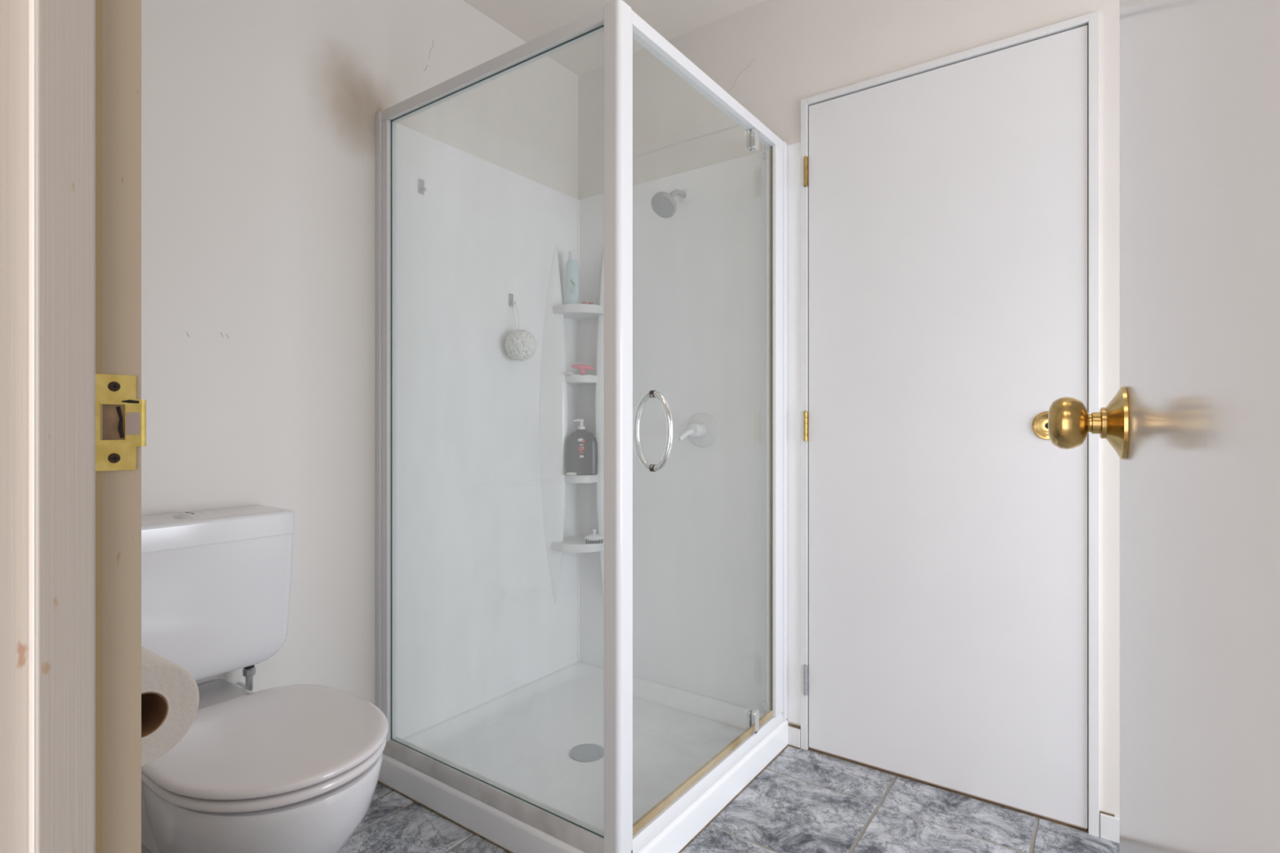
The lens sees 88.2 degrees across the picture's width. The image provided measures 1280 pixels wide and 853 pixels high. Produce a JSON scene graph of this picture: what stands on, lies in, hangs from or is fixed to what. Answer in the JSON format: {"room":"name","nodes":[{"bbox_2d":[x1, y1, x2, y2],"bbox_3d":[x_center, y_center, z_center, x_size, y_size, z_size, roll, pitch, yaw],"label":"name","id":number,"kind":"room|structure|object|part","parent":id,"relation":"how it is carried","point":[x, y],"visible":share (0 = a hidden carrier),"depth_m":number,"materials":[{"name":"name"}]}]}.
{"room":"bathroom","nodes":[
{"label":"bathroom","id":0,"kind":"room"},
{"bbox_2d":[141,0,577,852],"bbox_3d":[-0.799,-0.134,1.886,0.101,2.468,1.982,0,0,35],"label":"wall","id":1,"kind":"structure","parent":0,"point":[258,117],"depth_m":1.68,"materials":[{"name":"paint"}]},
{"bbox_2d":[462,0,765,75],"bbox_3d":[0.264,-1.418,0.280,3.696,0.100,3.362,0,0,35],"label":"ceiling","id":2,"kind":"structure","parent":0,"point":[528,20],"depth_m":2.20,"materials":[{"name":"paint"}]},
{"bbox_2d":[338,746,1119,852],"bbox_3d":[0.664,1.050,0.842,3.696,0.100,1.982,0,0,35],"label":"floor","id":3,"kind":"structure","parent":0,"point":[807,801],"depth_m":1.65,"materials":[{"name":"tile"}]},
{"bbox_2d":[141,505,388,852],"bbox_3d":[-0.765,0.594,1.276,0.664,0.813,0.382,0,0,35],"label":"toilet","id":4,"kind":"object","parent":3,"relation":"on","point":[292,768],"visible":0.74,"depth_m":1.26,"materials":[{"name":"white ceramic"}]},
{"bbox_3d":[-0.968,0.221,1.420,0.165,0.054,0.382,0,0,35],"label":"cistern lid","id":5,"kind":"part","parent":4,"relation":"part of","materials":[{"name":"white ceramic"}]},
{"bbox_3d":[-0.678,0.589,1.213,0.442,0.018,0.364,0,0,35],"label":"seat","id":6,"kind":"part","parent":4,"relation":"part of","materials":[{"name":"white plastic"}]},
{"bbox_3d":[-0.676,0.567,1.212,0.445,0.019,0.370,0,0,35],"label":"lid","id":7,"kind":"part","parent":4,"relation":"part of","materials":[{"name":"white plastic"}]},
{"bbox_2d":[377,661,788,852],"bbox_3d":[-0.141,0.960,1.968,0.877,0.080,0.884,0,0,35],"label":"shower tray","id":8,"kind":"object","parent":3,"relation":"on","point":[541,740],"visible":0.72,"depth_m":1.92,"materials":[{"name":"plastic"}]},
{"bbox_2d":[375,0,786,852],"bbox_3d":[-0.129,0.017,1.962,0.904,1.808,0.871,0,0,35],"label":"shower enclosure","id":9,"kind":"object","parent":8,"relation":"on","point":[620,24],"visible":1,"depth_m":1.61,"materials":[{"name":"white"}]},
{"bbox_3d":[-0.402,-0.872,1.645,0.823,0.030,0.032,0,0,35],"label":"rail","id":10,"kind":"part","parent":9,"relation":"part of","materials":[{"name":"white metal"}]},
{"bbox_3d":[-0.402,0.900,1.645,0.823,0.039,0.031,0,0,35],"label":"rail","id":11,"kind":"part","parent":9,"relation":"part of","materials":[{"name":"white metal"}]},
{"bbox_3d":[-0.047,0.017,1.397,0.043,1.808,0.043,0,0,35],"label":"corner post","id":12,"kind":"part","parent":9,"relation":"part of","materials":[{"name":"white metal"}]},
{"bbox_3d":[0.007,0.012,1.514,0.051,0.183,0.015,0,0,35],"label":"pull handle","id":13,"kind":"part","parent":9,"relation":"part of","materials":[{"name":"silver metal"}]},
{"bbox_3d":[0.052,0.012,1.482,0.051,0.183,0.015,0,0,35],"label":"pull handle","id":14,"kind":"part","parent":9,"relation":"part of","materials":[{"name":"silver metal"}]},
{"bbox_3d":[0.207,0.904,1.748,0.031,0.032,0.826,0,0,35],"label":"rail","id":15,"kind":"part","parent":9,"relation":"part of","materials":[{"name":"white metal"}]},
{"bbox_3d":[0.207,-0.872,1.748,0.032,0.030,0.826,0,0,35],"label":"rail","id":16,"kind":"part","parent":9,"relation":"part of","materials":[{"name":"white metal"}]},
{"bbox_2d":[577,0,1119,817],"bbox_3d":[1.211,-0.134,1.608,3.496,2.468,0.100,0,0,35],"label":"wall","id":17,"kind":"structure","parent":0,"point":[770,56],"depth_m":1.98,"materials":[{"name":"paint"}]},
{"bbox_2d":[395,122,800,739],"bbox_3d":[-0.121,0.024,1.968,0.914,1.813,0.864,0,0,35],"label":"liner","id":18,"kind":"object","parent":17,"relation":"attached to","point":[500,584],"visible":0.83,"depth_m":2.22,"materials":[{"name":"plastic"}]},
{"bbox_2d":[417,178,426,194],"bbox_3d":[-0.649,-0.720,1.980,0.026,0.044,0.020,0,0,35],"label":"wall hook","id":19,"kind":"object","parent":18,"relation":"attached to","point":[421,188],"visible":1,"depth_m":1.98,"materials":[{"name":"silver metal"}]},
{"bbox_2d":[508,293,515,306],"bbox_3d":[-0.438,-0.435,2.277,0.026,0.044,0.020,0,0,35],"label":"wall hook","id":20,"kind":"object","parent":18,"relation":"attached to","point":[510,295],"visible":1,"depth_m":2.28,"materials":[{"name":"silver metal"}]},
{"bbox_3d":[-0.447,-0.435,2.284,0.004,0.044,0.020,0,0,35],"label":"hook plate","id":21,"kind":"part","parent":20,"relation":"part of","materials":[{"name":"silver metal"}]},
{"bbox_2d":[504,303,537,361],"bbox_3d":[-0.405,-0.320,2.254,0.105,0.201,0.112,0,0,35],"label":"sponge","id":22,"kind":"object","parent":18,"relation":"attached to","point":[521,344],"visible":1,"depth_m":2.22,"materials":[{"name":"white plastic"}]},
{"bbox_3d":[-0.424,-0.359,2.266,0.020,0.122,0.024,0,0,-20],"label":"cord","id":23,"kind":"part","parent":22,"relation":"part of","materials":[{"name":"white fabric"}]},
{"bbox_2d":[564,372,573,374],"bbox_3d":[-0.257,-0.191,2.404,0.031,0.010,0.030,0,0,35],"label":"soap bar","id":24,"kind":"object","parent":18,"relation":"attached to","point":[566,373],"visible":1,"depth_m":2.40,"materials":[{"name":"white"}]},
{"bbox_2d":[565,471,577,475],"bbox_3d":[-0.249,0.174,2.396,0.036,0.012,0.036,0,0,35],"label":"soap bar","id":25,"kind":"object","parent":18,"relation":"on","point":[569,473],"visible":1,"depth_m":2.38,"materials":[{"name":"white"}]},
{"bbox_2d":[565,250,578,303],"bbox_3d":[-0.250,-0.542,2.438,0.043,0.203,0.043,0,0,35],"label":"shampoo bottle","id":26,"kind":"object","parent":18,"relation":"on","point":[571,266],"visible":0.95,"depth_m":2.42,"materials":[{"name":"white plastic"}]},
{"bbox_2d":[551,535,604,552],"bbox_3d":[-0.219,0.443,2.451,0.180,0.030,0.180,0,0,35],"label":"shelf","id":27,"kind":"object","parent":18,"relation":"attached to","point":[566,544],"depth_m":2.40,"materials":[{"name":"white plastic"}]},
{"bbox_2d":[552,303,604,320],"bbox_3d":[-0.220,-0.425,2.453,0.177,0.030,0.177,0,0,35],"label":"shelf","id":28,"kind":"object","parent":18,"relation":"attached to","point":[567,312],"depth_m":2.41,"materials":[{"name":"white plastic"}]},
{"bbox_2d":[564,374,597,385],"bbox_3d":[-0.223,-0.172,2.473,0.148,0.028,0.148,0,0,35],"label":"shelf","id":29,"kind":"object","parent":18,"relation":"attached to","point":[570,380],"depth_m":2.41,"materials":[{"name":"white plastic"}]},
{"bbox_2d":[564,418,598,475],"bbox_3d":[-0.215,0.077,2.425,0.122,0.205,0.067,0,0,-7],"label":"pump bottle","id":30,"kind":"object","parent":18,"relation":"on","point":[581,456],"visible":0.99,"depth_m":2.40,"materials":[{"name":"black plastic"}]},
{"bbox_2d":[578,446,584,451],"bbox_3d":[-0.212,0.084,2.393,0.017,0.018,0.014,0,0,35],"label":"print","id":31,"kind":"object","parent":30,"relation":"on","point":[580,448],"depth_m":2.39,"materials":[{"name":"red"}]},
{"bbox_2d":[564,474,598,483],"bbox_3d":[-0.223,0.195,2.473,0.148,0.030,0.148,0,0,35],"label":"shelf","id":32,"kind":"object","parent":18,"relation":"attached to","point":[568,478],"depth_m":2.41,"materials":[{"name":"white plastic"}]},
{"bbox_2d":[570,361,594,374],"bbox_3d":[-0.209,-0.211,2.409,0.085,0.048,0.042,0,0,-6],"label":"brush","id":33,"kind":"object","parent":18,"relation":"on","point":[582,367],"visible":1,"depth_m":2.40,"materials":[{"name":"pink plastic"}]},
{"bbox_2d":[582,302,593,304],"bbox_3d":[-0.191,-0.447,2.408,0.042,0.012,0.012,0,0,-10],"label":"hair clip","id":34,"kind":"object","parent":18,"relation":"on","point":[588,303],"visible":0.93,"depth_m":2.40,"materials":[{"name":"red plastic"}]},
{"bbox_2d":[584,528,604,543],"bbox_3d":[-0.167,0.402,2.404,0.072,0.051,0.036,0,0,-10],"label":"brush","id":35,"kind":"object","parent":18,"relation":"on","point":[593,537],"visible":1,"depth_m":2.39,"materials":[{"name":"white plastic"}]},
{"bbox_2d":[650,187,693,217],"bbox_3d":[0.111,-0.757,2.216,0.089,0.134,0.181,0,0,35],"label":"shower","id":36,"kind":"object","parent":18,"relation":"attached to","point":[664,204],"visible":1,"depth_m":2.17,"materials":[{"name":"white plastic"}]},
{"bbox_3d":[0.128,-0.781,2.244,0.022,0.052,0.115,0,0,33],"label":"arm","id":37,"kind":"part","parent":36,"relation":"part of","materials":[{"name":"grey plastic"}]},
{"bbox_2d":[677,412,717,447],"bbox_3d":[0.178,0.015,2.205,0.120,0.120,0.119,0,0,35],"label":"shower mixer","id":38,"kind":"object","parent":18,"relation":"attached to","point":[701,431],"visible":1,"depth_m":2.23,"materials":[{"name":"white plastic"}]},
{"bbox_3d":[0.155,0.027,2.193,0.075,0.048,0.024,0,0,-34],"label":"lever","id":39,"kind":"part","parent":38,"relation":"part of","materials":[{"name":"white plastic"}]},
{"bbox_2d":[787,723,800,749],"bbox_3d":[0.481,0.968,2.058,0.041,0.064,0.014,0,0,35],"label":"baseboard","id":40,"kind":"structure","parent":17,"relation":"attached to","point":[793,731],"depth_m":2.05,"materials":[{"name":"paint"}]},
{"bbox_2d":[803,25,1088,829],"bbox_3d":[0.811,0.005,1.840,0.724,1.980,0.053,0,0,35],"label":"door","id":41,"kind":"structure","parent":17,"relation":"in","point":[948,205],"depth_m":1.80,"materials":[{"name":"paint"}]},
{"bbox_3d":[1.030,0.000,1.665,0.073,0.073,0.006,0,0,35],"label":"cup pull","id":42,"kind":"part","parent":41,"relation":"part of","materials":[{"name":"gold metal"}]},
{"bbox_2d":[800,10,1099,837],"bbox_3d":[0.841,-0.009,1.871,0.760,2.023,0.121,0,0,35],"label":"door frame","id":43,"kind":"structure","parent":17,"relation":"attached to","point":[1091,20],"depth_m":1.69,"materials":[{"name":"paint"}]},
{"bbox_2d":[1099,810,1119,843],"bbox_3d":[1.860,0.970,1.077,1.821,0.060,0.012,0,0,35],"label":"baseboard","id":44,"kind":"structure","parent":17,"relation":"attached to","point":[1108,823],"depth_m":1.59,"materials":[{"name":"paint"}]},
{"bbox_3d":[0.118,-0.134,0.076,3.496,2.468,0.100,0,0,35],"label":"wall","id":45,"kind":"structure","parent":0,"visible":0},
{"bbox_2d":[0,0,146,852],"bbox_3d":[-0.430,-0.035,0.458,0.112,2.070,0.122,0,0,35],"label":"door frame","id":46,"kind":"structure","parent":45,"relation":"attached to","point":[73,410],"depth_m":0.44,"materials":[{"name":"paint"}]},
{"bbox_3d":[-0.370,-0.002,0.465,0.001,0.068,0.025,0,0,35],"label":"strike plate","id":47,"kind":"part","parent":46,"relation":"part of","materials":[{"name":"gold metal"}]},
{"bbox_2d":[1048,0,1279,852],"bbox_3d":[0.326,0.004,0.377,0.155,1.977,0.620,0,0,31],"label":"door","id":48,"kind":"structure","parent":45,"relation":"in","point":[1192,423],"depth_m":0.32,"materials":[{"name":"paint"}]},
{"bbox_3d":[0.403,-0.003,0.621,0.032,0.050,0.050,0,0,31],"label":"knob","id":49,"kind":"part","parent":48,"relation":"part of","materials":[{"name":"gold metal"}]},
{"bbox_3d":[-0.530,0.260,0.626,0.140,0.065,0.044,0,0,35],"label":"toilet roll holder","id":50,"kind":"object","parent":45,"relation":"attached to","visible":0},
{"bbox_2d":[141,646,199,766],"bbox_3d":[-0.508,0.272,0.648,0.101,0.097,0.097,0,0,35],"label":"toilet roll","id":51,"kind":"object","parent":50,"relation":"on","point":[170,694],"visible":0.4,"depth_m":0.64,"materials":[{"name":"white paper"}]}
]}

